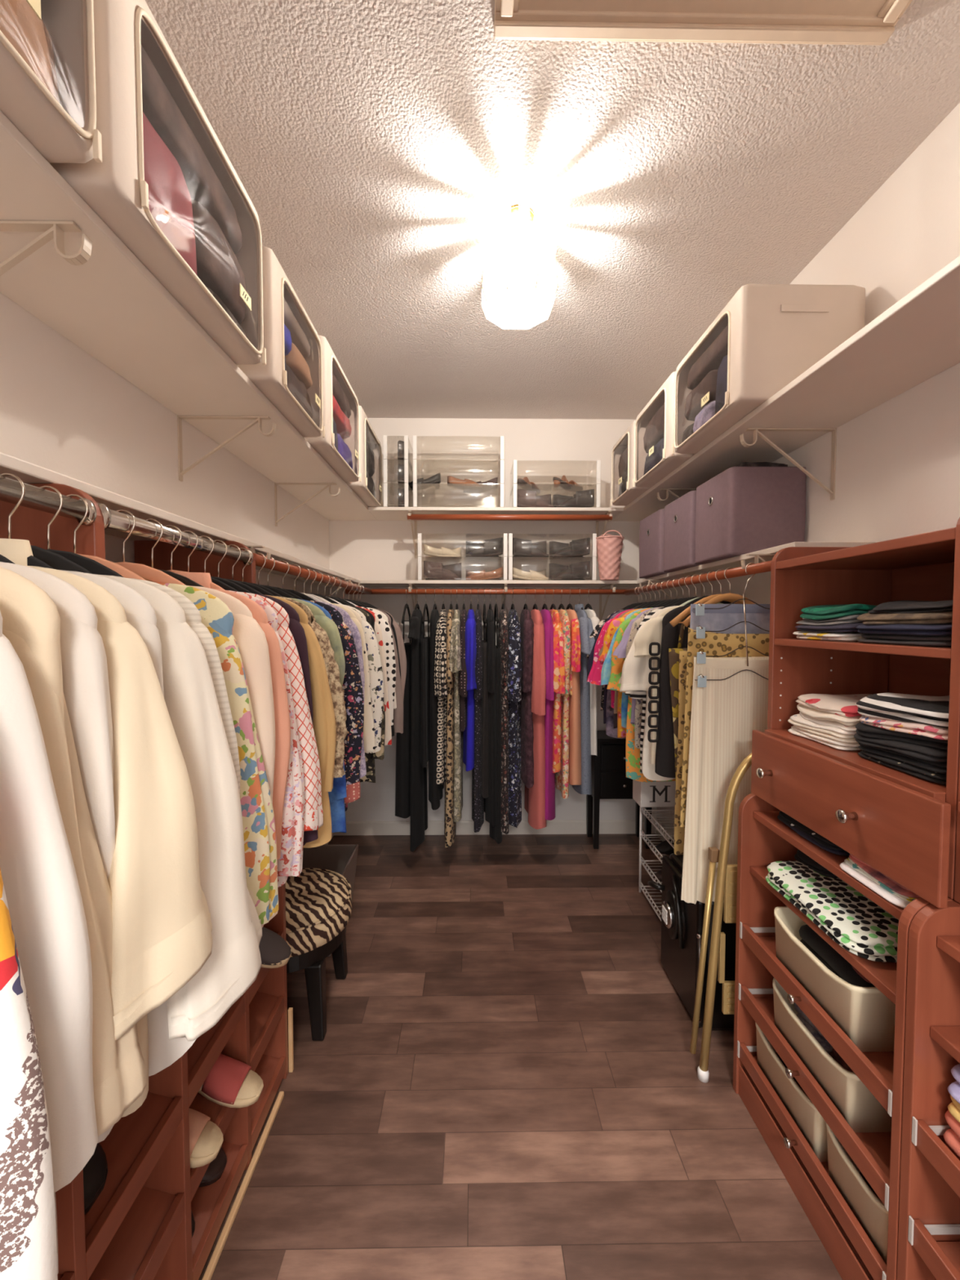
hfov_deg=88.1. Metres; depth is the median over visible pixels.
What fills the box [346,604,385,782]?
blouse
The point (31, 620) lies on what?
blouse
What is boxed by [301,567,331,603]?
clothes hanger
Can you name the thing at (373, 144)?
ceiling
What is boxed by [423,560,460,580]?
shoe
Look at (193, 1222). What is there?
shoe
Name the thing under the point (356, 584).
clothes hanger
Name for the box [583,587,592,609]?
clothes hanger
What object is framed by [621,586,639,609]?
clothes hanger
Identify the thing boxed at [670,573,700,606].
clothes hanger
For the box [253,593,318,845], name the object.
blouse
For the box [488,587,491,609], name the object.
clothes hanger
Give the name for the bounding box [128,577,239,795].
blouse
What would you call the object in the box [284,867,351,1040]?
stool
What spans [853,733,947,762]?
jersey
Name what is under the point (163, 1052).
blouse
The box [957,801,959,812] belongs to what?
shelf
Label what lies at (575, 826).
baseboard
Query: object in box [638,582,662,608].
clothes hanger
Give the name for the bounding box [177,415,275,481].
shelf bracket
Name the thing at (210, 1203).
shelf
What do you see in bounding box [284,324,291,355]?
clothes
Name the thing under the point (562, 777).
dress
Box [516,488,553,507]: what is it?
shoe
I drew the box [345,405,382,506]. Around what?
storage box
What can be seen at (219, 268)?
clothes
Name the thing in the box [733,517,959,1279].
shelving unit
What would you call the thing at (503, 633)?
dress
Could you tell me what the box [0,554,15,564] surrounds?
clothes hanger
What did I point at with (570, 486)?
shoe
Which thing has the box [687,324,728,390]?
clothes
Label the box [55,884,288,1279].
cubby
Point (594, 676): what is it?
blouse
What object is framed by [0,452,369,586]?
wall shelf
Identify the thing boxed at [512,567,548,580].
shoe
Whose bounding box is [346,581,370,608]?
clothes hanger
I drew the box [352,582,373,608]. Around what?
clothes hanger
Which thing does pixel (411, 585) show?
bracket
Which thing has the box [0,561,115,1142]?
blouse
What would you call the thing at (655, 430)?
clothes
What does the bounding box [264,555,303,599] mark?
clothes hanger
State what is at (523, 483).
shoe
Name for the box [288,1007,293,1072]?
stick
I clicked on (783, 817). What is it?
blouse
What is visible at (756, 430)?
shelf bracket
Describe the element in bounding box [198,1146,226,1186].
shoe
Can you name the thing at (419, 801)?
dress
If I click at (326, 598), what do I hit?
clothes hanger
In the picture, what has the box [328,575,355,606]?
clothes hanger
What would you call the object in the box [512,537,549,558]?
shoe
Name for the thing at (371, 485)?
clothes
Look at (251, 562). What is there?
socket
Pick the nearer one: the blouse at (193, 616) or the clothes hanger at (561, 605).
the blouse at (193, 616)
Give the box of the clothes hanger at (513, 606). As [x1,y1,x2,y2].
[511,588,515,609]
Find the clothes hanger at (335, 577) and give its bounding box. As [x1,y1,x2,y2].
[334,577,358,606]
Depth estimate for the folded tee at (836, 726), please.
1.26 m
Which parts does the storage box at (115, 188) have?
zip pull, zip pull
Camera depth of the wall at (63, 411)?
1.31 m
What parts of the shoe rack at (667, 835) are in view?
post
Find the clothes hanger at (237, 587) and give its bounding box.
[200,535,252,593]
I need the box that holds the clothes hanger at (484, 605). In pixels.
[483,587,486,623]
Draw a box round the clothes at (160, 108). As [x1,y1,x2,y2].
[141,44,241,254]
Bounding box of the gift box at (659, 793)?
[632,779,675,807]
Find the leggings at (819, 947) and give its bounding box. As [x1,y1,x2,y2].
[799,924,875,986]
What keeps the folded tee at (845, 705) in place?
on the folded tee at (817, 714)
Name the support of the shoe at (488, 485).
in the shoe box at (415, 461)
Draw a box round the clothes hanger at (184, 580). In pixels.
[146,519,203,586]
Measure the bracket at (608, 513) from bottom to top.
0.240 m
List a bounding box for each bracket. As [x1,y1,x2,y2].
[0,220,92,275]
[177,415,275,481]
[245,545,271,559]
[274,482,340,526]
[294,578,359,595]
[408,511,417,558]
[408,583,417,609]
[501,583,507,607]
[595,511,612,558]
[599,583,615,621]
[639,579,703,599]
[657,488,696,501]
[739,427,836,500]
[740,554,774,568]
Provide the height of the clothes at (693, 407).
0.113 m
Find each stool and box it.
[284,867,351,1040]
[689,752,751,1083]
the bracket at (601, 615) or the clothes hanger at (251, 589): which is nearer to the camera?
the clothes hanger at (251, 589)
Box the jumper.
[624,606,668,773]
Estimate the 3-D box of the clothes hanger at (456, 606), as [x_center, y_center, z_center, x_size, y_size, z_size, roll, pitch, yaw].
[-0.136,-0.201,2.923,0.012,0.211,0.371,0,2,-1]
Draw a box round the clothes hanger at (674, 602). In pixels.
[663,575,691,607]
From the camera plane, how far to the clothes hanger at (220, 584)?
1.06 m
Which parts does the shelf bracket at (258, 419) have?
arm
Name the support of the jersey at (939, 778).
on the shelving unit at (903, 825)
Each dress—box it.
[395,615,411,818]
[407,608,427,851]
[419,615,430,767]
[428,608,444,809]
[434,608,447,784]
[444,608,456,848]
[448,608,462,822]
[462,608,476,771]
[471,608,484,832]
[480,615,488,798]
[484,608,495,826]
[489,615,502,844]
[497,608,508,834]
[507,608,521,827]
[520,608,533,787]
[524,608,546,829]
[540,608,555,820]
[549,608,565,773]
[555,608,572,798]
[565,608,581,785]
[572,604,595,795]
[606,607,675,782]
[674,650,687,854]
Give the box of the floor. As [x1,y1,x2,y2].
[198,833,842,1279]
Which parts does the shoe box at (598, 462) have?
corner post, corner post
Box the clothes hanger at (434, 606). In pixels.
[432,588,436,609]
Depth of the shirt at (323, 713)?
1.26 m
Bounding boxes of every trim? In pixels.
[202,1091,284,1279]
[493,0,912,44]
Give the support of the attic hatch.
attached to the trim at (510, 23)
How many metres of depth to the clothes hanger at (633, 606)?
2.59 m
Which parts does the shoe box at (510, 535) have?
corner post, corner post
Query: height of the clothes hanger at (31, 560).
0.211 m
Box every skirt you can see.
[668,613,689,779]
[680,627,769,826]
[689,604,769,633]
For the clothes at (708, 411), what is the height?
0.121 m
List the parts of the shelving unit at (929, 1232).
pull out rail, pull out rail, panel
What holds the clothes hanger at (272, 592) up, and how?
hanging from the closet rod at (121, 522)
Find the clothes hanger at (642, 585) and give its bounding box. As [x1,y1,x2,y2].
[623,585,643,609]
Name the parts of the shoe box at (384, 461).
corner post, corner post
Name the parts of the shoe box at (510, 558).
corner post, corner post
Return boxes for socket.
[76,497,96,525]
[97,502,111,529]
[243,549,253,565]
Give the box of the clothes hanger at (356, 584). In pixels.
[355,583,377,608]
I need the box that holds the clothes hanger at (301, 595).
[280,560,315,600]
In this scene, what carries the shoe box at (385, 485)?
on the wall shelf at (380, 513)
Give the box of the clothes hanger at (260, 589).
[229,544,274,595]
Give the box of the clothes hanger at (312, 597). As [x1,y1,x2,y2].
[292,564,322,601]
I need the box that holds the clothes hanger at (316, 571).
[315,571,341,604]
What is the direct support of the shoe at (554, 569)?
in the shoe box at (510, 558)
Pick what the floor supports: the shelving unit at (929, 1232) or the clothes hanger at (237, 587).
the shelving unit at (929, 1232)
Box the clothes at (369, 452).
[365,437,374,476]
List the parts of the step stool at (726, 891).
leg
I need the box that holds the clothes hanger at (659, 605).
[653,577,679,608]
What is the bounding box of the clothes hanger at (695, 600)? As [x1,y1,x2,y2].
[684,570,733,605]
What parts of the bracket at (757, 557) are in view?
arm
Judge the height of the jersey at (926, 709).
0.055 m
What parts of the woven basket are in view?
handle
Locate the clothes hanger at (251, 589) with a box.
[213,539,263,595]
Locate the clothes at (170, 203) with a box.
[142,111,196,275]
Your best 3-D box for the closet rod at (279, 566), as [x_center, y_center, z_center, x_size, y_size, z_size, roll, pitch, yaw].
[-0.638,-0.254,2.132,0.032,0.032,1.527,0,2,-1]
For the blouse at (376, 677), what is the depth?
1.95 m
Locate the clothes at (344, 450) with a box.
[337,433,352,469]
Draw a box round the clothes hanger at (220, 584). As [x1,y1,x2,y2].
[183,530,238,591]
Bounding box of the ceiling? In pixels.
[145,0,959,419]
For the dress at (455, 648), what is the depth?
2.76 m
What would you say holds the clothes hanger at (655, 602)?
hanging from the closet rod at (765, 566)
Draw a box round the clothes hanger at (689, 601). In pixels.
[680,572,723,605]
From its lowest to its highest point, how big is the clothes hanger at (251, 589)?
0.211 m
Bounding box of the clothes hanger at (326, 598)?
[308,568,338,604]
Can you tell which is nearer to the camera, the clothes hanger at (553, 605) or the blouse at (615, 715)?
the blouse at (615, 715)
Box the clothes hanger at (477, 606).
[476,587,479,609]
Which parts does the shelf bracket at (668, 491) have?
arm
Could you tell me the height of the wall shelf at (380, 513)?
0.020 m
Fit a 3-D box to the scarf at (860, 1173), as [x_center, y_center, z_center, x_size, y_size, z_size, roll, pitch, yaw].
[0.959,1.178,1.050,0.260,0.107,0.151,0,2,-1]
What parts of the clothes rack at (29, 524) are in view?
divider panel, divider panel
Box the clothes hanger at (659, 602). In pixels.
[648,579,673,608]
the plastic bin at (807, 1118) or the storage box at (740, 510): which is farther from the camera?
the storage box at (740, 510)
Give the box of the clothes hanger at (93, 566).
[40,485,123,577]
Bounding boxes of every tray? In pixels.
[752,1056,828,1173]
[755,998,891,1178]
[759,937,893,1086]
[943,1142,959,1160]
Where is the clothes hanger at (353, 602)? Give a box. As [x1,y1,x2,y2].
[341,579,365,607]
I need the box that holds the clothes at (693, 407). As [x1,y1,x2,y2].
[684,369,717,421]
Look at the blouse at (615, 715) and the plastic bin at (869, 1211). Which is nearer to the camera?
the plastic bin at (869, 1211)
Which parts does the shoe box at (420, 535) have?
corner post, corner post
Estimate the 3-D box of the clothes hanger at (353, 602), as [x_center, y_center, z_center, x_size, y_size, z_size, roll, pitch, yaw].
[-0.640,-0.177,2.327,0.371,0.211,0.012,0,2,-1]
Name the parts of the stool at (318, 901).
leg, seat frame, leg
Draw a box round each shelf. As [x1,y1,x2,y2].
[0,110,377,520]
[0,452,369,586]
[57,1274,62,1279]
[84,1092,173,1239]
[88,1186,176,1279]
[186,1004,232,1075]
[189,1092,222,1122]
[191,1141,241,1257]
[248,991,279,1053]
[250,1053,279,1123]
[360,580,637,586]
[368,506,623,521]
[611,255,959,521]
[624,542,875,586]
[750,866,897,1004]
[753,810,903,919]
[764,728,946,802]
[773,638,951,658]
[929,1026,959,1063]
[936,935,959,962]
[936,1241,959,1272]
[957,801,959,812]
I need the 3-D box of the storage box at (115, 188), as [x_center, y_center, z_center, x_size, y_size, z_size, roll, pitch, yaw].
[-0.734,-0.896,1.014,0.388,0.385,0.556,0,2,-1]
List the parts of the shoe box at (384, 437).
corner post, corner post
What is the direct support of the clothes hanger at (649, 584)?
hanging from the closet rod at (765, 566)
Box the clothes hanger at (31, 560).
[26,555,53,568]
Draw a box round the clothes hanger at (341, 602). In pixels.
[322,573,351,605]
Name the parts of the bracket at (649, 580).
arm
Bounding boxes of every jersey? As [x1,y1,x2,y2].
[794,849,838,877]
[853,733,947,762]
[855,721,947,751]
[856,692,949,728]
[857,742,946,773]
[857,750,946,784]
[859,715,948,740]
[942,1109,959,1157]
[946,1063,959,1103]
[947,1094,959,1123]
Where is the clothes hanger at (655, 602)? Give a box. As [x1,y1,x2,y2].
[643,580,666,608]
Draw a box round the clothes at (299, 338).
[284,297,310,358]
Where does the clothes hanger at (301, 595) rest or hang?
hanging from the closet rod at (279, 566)
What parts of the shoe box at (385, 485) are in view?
corner post, corner post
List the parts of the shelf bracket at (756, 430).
arm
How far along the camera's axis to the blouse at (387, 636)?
2.33 m
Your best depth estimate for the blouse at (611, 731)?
2.61 m
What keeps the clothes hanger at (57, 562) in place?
hanging from the closet rod at (37, 498)
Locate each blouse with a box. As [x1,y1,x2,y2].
[0,537,212,1117]
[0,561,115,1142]
[0,566,146,1136]
[0,610,97,1274]
[0,869,57,1279]
[59,569,195,1076]
[93,573,262,1041]
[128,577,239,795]
[155,582,279,924]
[186,585,278,927]
[227,590,304,887]
[240,591,323,831]
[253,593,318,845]
[275,595,347,777]
[288,597,345,686]
[306,600,364,811]
[320,601,366,777]
[327,602,364,664]
[333,603,375,751]
[340,604,383,753]
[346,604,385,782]
[352,605,375,634]
[358,606,391,745]
[360,606,395,736]
[457,608,466,731]
[586,608,633,708]
[586,609,622,710]
[586,609,623,724]
[598,608,635,728]
[598,608,642,737]
[600,608,645,728]
[605,608,630,738]
[613,607,657,724]
[618,606,663,748]
[619,605,676,781]
[634,604,684,764]
[777,811,844,850]
[782,822,849,856]
[840,862,910,908]
[844,857,916,902]
[848,853,919,897]
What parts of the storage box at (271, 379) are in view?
zip pull, zip pull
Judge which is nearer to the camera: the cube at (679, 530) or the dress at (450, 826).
the cube at (679, 530)
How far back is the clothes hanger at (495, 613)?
2.86 m
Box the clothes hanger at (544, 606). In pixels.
[542,587,547,609]
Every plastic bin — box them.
[755,1022,827,1162]
[772,977,891,1132]
[773,906,895,1052]
[826,1123,888,1264]
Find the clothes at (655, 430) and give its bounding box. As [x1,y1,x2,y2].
[643,404,664,453]
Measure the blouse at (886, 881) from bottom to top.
0.031 m
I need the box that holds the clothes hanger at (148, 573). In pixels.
[115,509,185,585]
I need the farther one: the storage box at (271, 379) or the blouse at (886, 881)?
the storage box at (271, 379)
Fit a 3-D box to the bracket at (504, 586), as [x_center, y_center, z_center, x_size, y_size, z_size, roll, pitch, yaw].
[0.150,-0.217,3.062,0.017,0.240,0.317,0,2,-1]
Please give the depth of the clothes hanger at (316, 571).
1.94 m
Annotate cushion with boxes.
[284,869,351,956]
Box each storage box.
[0,0,102,163]
[48,0,266,364]
[235,246,324,437]
[304,335,361,482]
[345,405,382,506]
[609,420,651,506]
[632,371,694,487]
[671,284,865,454]
[695,466,806,564]
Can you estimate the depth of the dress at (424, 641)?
2.76 m
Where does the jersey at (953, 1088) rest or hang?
on the jersey at (953, 1107)
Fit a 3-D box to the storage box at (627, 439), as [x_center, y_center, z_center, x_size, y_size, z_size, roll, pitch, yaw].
[0.942,-0.940,2.680,0.406,0.347,0.396,0,2,-1]
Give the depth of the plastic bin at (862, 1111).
1.12 m
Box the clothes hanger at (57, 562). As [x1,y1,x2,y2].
[0,473,92,573]
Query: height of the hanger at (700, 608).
0.400 m
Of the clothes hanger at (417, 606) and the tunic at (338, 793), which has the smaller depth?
the tunic at (338, 793)
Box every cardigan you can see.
[366,607,396,709]
[373,608,403,733]
[377,608,400,677]
[379,608,406,697]
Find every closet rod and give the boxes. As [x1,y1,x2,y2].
[0,475,89,521]
[98,506,250,563]
[252,552,371,594]
[345,588,639,594]
[407,514,612,520]
[623,560,772,595]
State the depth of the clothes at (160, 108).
1.00 m
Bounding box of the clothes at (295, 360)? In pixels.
[284,342,312,389]
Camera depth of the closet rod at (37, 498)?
0.69 m
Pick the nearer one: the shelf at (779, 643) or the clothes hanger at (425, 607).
the shelf at (779, 643)
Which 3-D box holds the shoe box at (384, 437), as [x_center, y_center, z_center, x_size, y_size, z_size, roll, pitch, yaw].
[-0.491,-1.123,3.009,0.144,0.136,0.298,0,2,-1]
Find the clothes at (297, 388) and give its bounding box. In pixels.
[285,363,312,419]
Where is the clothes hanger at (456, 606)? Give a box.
[455,587,457,609]
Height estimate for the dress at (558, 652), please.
0.922 m
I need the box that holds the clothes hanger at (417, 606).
[414,587,419,609]
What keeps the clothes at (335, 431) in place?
in the storage box at (325, 447)
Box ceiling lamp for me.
[480,200,558,329]
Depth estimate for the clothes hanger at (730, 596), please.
1.74 m
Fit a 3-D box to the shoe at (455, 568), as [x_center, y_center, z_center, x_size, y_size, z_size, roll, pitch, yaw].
[-0.228,-0.422,3.103,0.223,0.120,0.084,0,2,-1]
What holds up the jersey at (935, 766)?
on the jersey at (939, 778)
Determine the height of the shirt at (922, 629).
0.032 m
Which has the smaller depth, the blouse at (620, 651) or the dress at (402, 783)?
the blouse at (620, 651)
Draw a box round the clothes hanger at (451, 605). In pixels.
[449,587,452,609]
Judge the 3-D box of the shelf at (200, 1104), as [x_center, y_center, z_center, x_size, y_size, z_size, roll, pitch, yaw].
[-0.762,1.065,1.132,0.334,0.117,0.249,0,2,-1]
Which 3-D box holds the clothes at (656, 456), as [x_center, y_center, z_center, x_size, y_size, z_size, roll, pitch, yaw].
[0.950,-0.836,2.247,0.321,0.156,0.424,0,2,-1]
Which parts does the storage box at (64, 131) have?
zip pull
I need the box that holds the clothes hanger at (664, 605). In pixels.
[658,577,685,607]
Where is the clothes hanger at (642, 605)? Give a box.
[635,582,657,608]
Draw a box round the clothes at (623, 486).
[617,475,627,497]
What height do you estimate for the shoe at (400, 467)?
0.120 m
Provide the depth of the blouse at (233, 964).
0.70 m
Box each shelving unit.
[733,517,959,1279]
[897,747,959,1279]
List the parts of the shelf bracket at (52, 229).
arm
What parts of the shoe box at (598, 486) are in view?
corner post, corner post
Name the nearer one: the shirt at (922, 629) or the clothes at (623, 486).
the shirt at (922, 629)
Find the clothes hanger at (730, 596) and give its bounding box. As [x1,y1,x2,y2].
[682,567,755,626]
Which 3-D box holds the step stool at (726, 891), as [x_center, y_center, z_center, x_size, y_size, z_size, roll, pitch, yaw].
[0.876,0.836,1.529,0.435,1.024,0.070,0,2,-1]
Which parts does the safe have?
lever, door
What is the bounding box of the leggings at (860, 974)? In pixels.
[851,965,871,983]
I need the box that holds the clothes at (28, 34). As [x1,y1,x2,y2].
[0,0,59,102]
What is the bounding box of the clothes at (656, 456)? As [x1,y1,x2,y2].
[643,436,664,475]
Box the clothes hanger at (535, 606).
[532,587,537,609]
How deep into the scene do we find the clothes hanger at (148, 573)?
0.86 m
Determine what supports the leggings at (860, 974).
on the leggings at (819, 947)
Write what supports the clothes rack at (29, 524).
attached to the wall at (63, 411)
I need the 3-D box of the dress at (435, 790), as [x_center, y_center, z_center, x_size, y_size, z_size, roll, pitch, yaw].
[-0.263,0.380,2.945,0.082,1.122,0.398,0,2,-1]
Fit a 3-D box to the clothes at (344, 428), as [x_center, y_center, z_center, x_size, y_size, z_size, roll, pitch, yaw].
[-0.742,-0.993,2.168,0.292,0.090,0.396,0,2,-1]
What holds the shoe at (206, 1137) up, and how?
on the cubby
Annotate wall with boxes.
[0,292,329,595]
[328,417,659,821]
[657,102,959,838]
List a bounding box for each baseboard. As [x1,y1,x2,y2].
[333,819,657,835]
[655,820,673,841]
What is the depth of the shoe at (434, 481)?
3.00 m
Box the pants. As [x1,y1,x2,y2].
[680,656,768,904]
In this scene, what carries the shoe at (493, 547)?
in the shoe box at (420, 535)
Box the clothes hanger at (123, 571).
[66,493,145,580]
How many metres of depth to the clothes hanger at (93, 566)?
0.71 m
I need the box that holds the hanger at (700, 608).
[693,562,769,687]
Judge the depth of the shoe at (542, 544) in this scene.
3.08 m
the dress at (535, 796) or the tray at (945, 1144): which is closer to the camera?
the tray at (945, 1144)
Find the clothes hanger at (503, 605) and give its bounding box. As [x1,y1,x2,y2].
[501,587,505,609]
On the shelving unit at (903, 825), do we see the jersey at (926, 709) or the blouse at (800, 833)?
the blouse at (800, 833)
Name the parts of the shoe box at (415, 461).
corner post, corner post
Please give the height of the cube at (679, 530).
0.315 m
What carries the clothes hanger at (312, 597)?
hanging from the closet rod at (279, 566)
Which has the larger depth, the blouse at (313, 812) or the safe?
the safe
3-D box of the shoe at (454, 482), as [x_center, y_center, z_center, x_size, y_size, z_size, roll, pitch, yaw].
[-0.091,-0.962,3.035,0.218,0.080,0.082,0,2,-6]
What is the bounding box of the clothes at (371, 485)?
[366,471,375,497]
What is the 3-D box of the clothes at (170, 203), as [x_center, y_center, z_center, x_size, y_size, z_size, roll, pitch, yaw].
[-0.725,-0.841,0.913,0.292,0.270,0.276,0,2,-1]
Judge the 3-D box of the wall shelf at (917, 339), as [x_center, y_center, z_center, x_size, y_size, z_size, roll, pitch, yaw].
[1.027,-0.712,1.500,0.334,0.020,3.425,0,2,-1]
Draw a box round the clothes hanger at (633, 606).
[626,584,647,609]
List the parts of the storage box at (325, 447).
zip pull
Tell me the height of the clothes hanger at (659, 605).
0.211 m
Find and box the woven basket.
[595,529,624,580]
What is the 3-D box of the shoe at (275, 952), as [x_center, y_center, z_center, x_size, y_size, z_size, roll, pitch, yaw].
[-0.647,0.825,1.385,0.233,0.144,0.103,0,2,-1]
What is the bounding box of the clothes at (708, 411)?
[693,400,715,432]
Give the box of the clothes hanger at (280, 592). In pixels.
[255,552,295,598]
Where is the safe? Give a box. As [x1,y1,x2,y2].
[647,853,736,1031]
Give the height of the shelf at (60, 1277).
0.117 m
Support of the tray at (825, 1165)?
on the shelving unit at (903, 825)
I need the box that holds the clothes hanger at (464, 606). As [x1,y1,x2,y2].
[462,587,465,609]
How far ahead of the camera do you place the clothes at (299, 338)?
1.62 m
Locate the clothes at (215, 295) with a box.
[205,286,245,335]
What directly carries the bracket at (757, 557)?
attached to the wall at (898, 461)
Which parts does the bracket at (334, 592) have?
arm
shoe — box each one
[83,1142,107,1214]
[188,1107,223,1168]
[191,1209,195,1237]
[198,1053,263,1107]
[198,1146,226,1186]
[258,926,291,968]
[397,440,412,471]
[397,463,412,493]
[397,487,410,506]
[408,472,440,490]
[423,544,460,558]
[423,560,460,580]
[425,546,461,560]
[425,562,461,580]
[447,475,483,491]
[462,477,497,493]
[466,537,502,558]
[466,541,501,560]
[466,566,502,580]
[466,568,501,580]
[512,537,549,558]
[512,541,546,560]
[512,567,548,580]
[512,568,546,580]
[516,476,540,493]
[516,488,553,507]
[536,493,551,504]
[549,541,585,560]
[549,563,585,580]
[552,475,582,492]
[552,493,573,507]
[552,537,590,558]
[552,560,590,580]
[556,488,594,507]
[655,839,674,854]
[655,869,662,881]
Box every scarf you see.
[775,1052,806,1094]
[794,1003,833,1053]
[829,1048,853,1072]
[859,1171,879,1199]
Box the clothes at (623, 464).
[618,446,627,479]
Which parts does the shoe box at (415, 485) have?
corner post, corner post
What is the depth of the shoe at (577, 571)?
2.97 m
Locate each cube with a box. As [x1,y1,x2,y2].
[639,508,669,578]
[663,490,702,572]
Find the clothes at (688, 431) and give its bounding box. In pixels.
[681,422,693,442]
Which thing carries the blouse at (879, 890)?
on the shelving unit at (903, 825)
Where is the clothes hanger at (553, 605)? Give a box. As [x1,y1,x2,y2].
[550,587,556,609]
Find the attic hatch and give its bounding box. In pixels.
[518,0,887,15]
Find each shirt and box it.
[145,572,290,863]
[266,595,336,848]
[647,604,690,777]
[792,630,867,641]
[795,614,864,625]
[795,622,862,632]
[800,604,876,619]
[855,622,951,635]
[857,610,952,624]
[857,633,951,647]
[868,600,952,613]
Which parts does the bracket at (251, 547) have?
arm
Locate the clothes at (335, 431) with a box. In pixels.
[333,417,337,450]
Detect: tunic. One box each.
[299,599,346,832]
[584,608,599,755]
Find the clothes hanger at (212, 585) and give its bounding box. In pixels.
[165,524,224,590]
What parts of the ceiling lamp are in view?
bulb, stem, crown, bulb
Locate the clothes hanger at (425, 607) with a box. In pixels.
[422,587,429,623]
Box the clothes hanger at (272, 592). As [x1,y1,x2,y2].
[239,547,282,596]
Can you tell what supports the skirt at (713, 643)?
hanging from the hanger at (700, 608)
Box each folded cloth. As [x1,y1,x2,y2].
[734,462,787,466]
[765,860,898,962]
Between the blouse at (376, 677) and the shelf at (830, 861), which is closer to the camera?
the shelf at (830, 861)
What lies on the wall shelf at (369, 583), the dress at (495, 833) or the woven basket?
the woven basket
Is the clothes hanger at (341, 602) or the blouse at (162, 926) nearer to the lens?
the blouse at (162, 926)
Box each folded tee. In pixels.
[787,718,857,742]
[787,725,862,750]
[790,711,857,734]
[795,693,871,716]
[796,703,862,726]
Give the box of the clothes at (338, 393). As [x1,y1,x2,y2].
[332,372,351,417]
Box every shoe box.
[382,435,408,459]
[382,459,408,483]
[383,483,408,506]
[413,435,504,459]
[413,459,504,483]
[413,483,503,506]
[417,533,507,556]
[417,556,506,580]
[508,533,596,556]
[508,556,596,580]
[513,459,600,484]
[513,483,600,507]
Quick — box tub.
[302,844,358,956]
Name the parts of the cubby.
panel, panel, panel, panel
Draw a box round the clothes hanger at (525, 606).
[523,588,528,609]
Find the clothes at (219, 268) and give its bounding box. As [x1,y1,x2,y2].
[191,198,246,324]
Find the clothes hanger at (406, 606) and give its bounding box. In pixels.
[401,587,410,623]
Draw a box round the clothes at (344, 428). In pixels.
[332,394,351,439]
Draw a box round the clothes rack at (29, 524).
[0,483,255,583]
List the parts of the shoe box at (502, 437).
corner post, corner post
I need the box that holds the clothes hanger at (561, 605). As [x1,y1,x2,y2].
[557,587,564,609]
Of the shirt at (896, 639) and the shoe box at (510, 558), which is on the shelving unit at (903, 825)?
the shirt at (896, 639)
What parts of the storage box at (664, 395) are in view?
zip pull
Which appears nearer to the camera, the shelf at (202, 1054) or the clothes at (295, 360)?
the shelf at (202, 1054)
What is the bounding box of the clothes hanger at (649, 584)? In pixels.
[632,583,652,608]
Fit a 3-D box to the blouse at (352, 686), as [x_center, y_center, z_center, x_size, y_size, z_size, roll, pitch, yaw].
[-0.614,0.215,1.604,0.472,0.688,0.072,0,2,-1]
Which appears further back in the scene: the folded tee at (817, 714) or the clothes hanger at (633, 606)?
the clothes hanger at (633, 606)
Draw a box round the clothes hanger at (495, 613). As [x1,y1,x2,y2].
[493,587,498,623]
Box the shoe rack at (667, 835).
[638,806,674,920]
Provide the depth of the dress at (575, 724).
2.75 m
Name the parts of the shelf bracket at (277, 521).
arm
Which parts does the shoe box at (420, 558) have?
corner post, corner post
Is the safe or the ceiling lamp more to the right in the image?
the safe
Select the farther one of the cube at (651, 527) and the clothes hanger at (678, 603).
the cube at (651, 527)
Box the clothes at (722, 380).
[715,354,728,413]
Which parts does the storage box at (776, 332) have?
zip pull, zip pull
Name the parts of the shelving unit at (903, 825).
knob, panel, knob, knob, knob, pull out rail, pull out rail, pull out rail, panel, knob, drawer, panel, panel, panel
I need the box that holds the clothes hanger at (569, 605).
[565,588,573,609]
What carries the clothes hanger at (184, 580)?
hanging from the closet rod at (121, 522)
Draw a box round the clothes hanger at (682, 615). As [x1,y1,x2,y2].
[669,568,742,626]

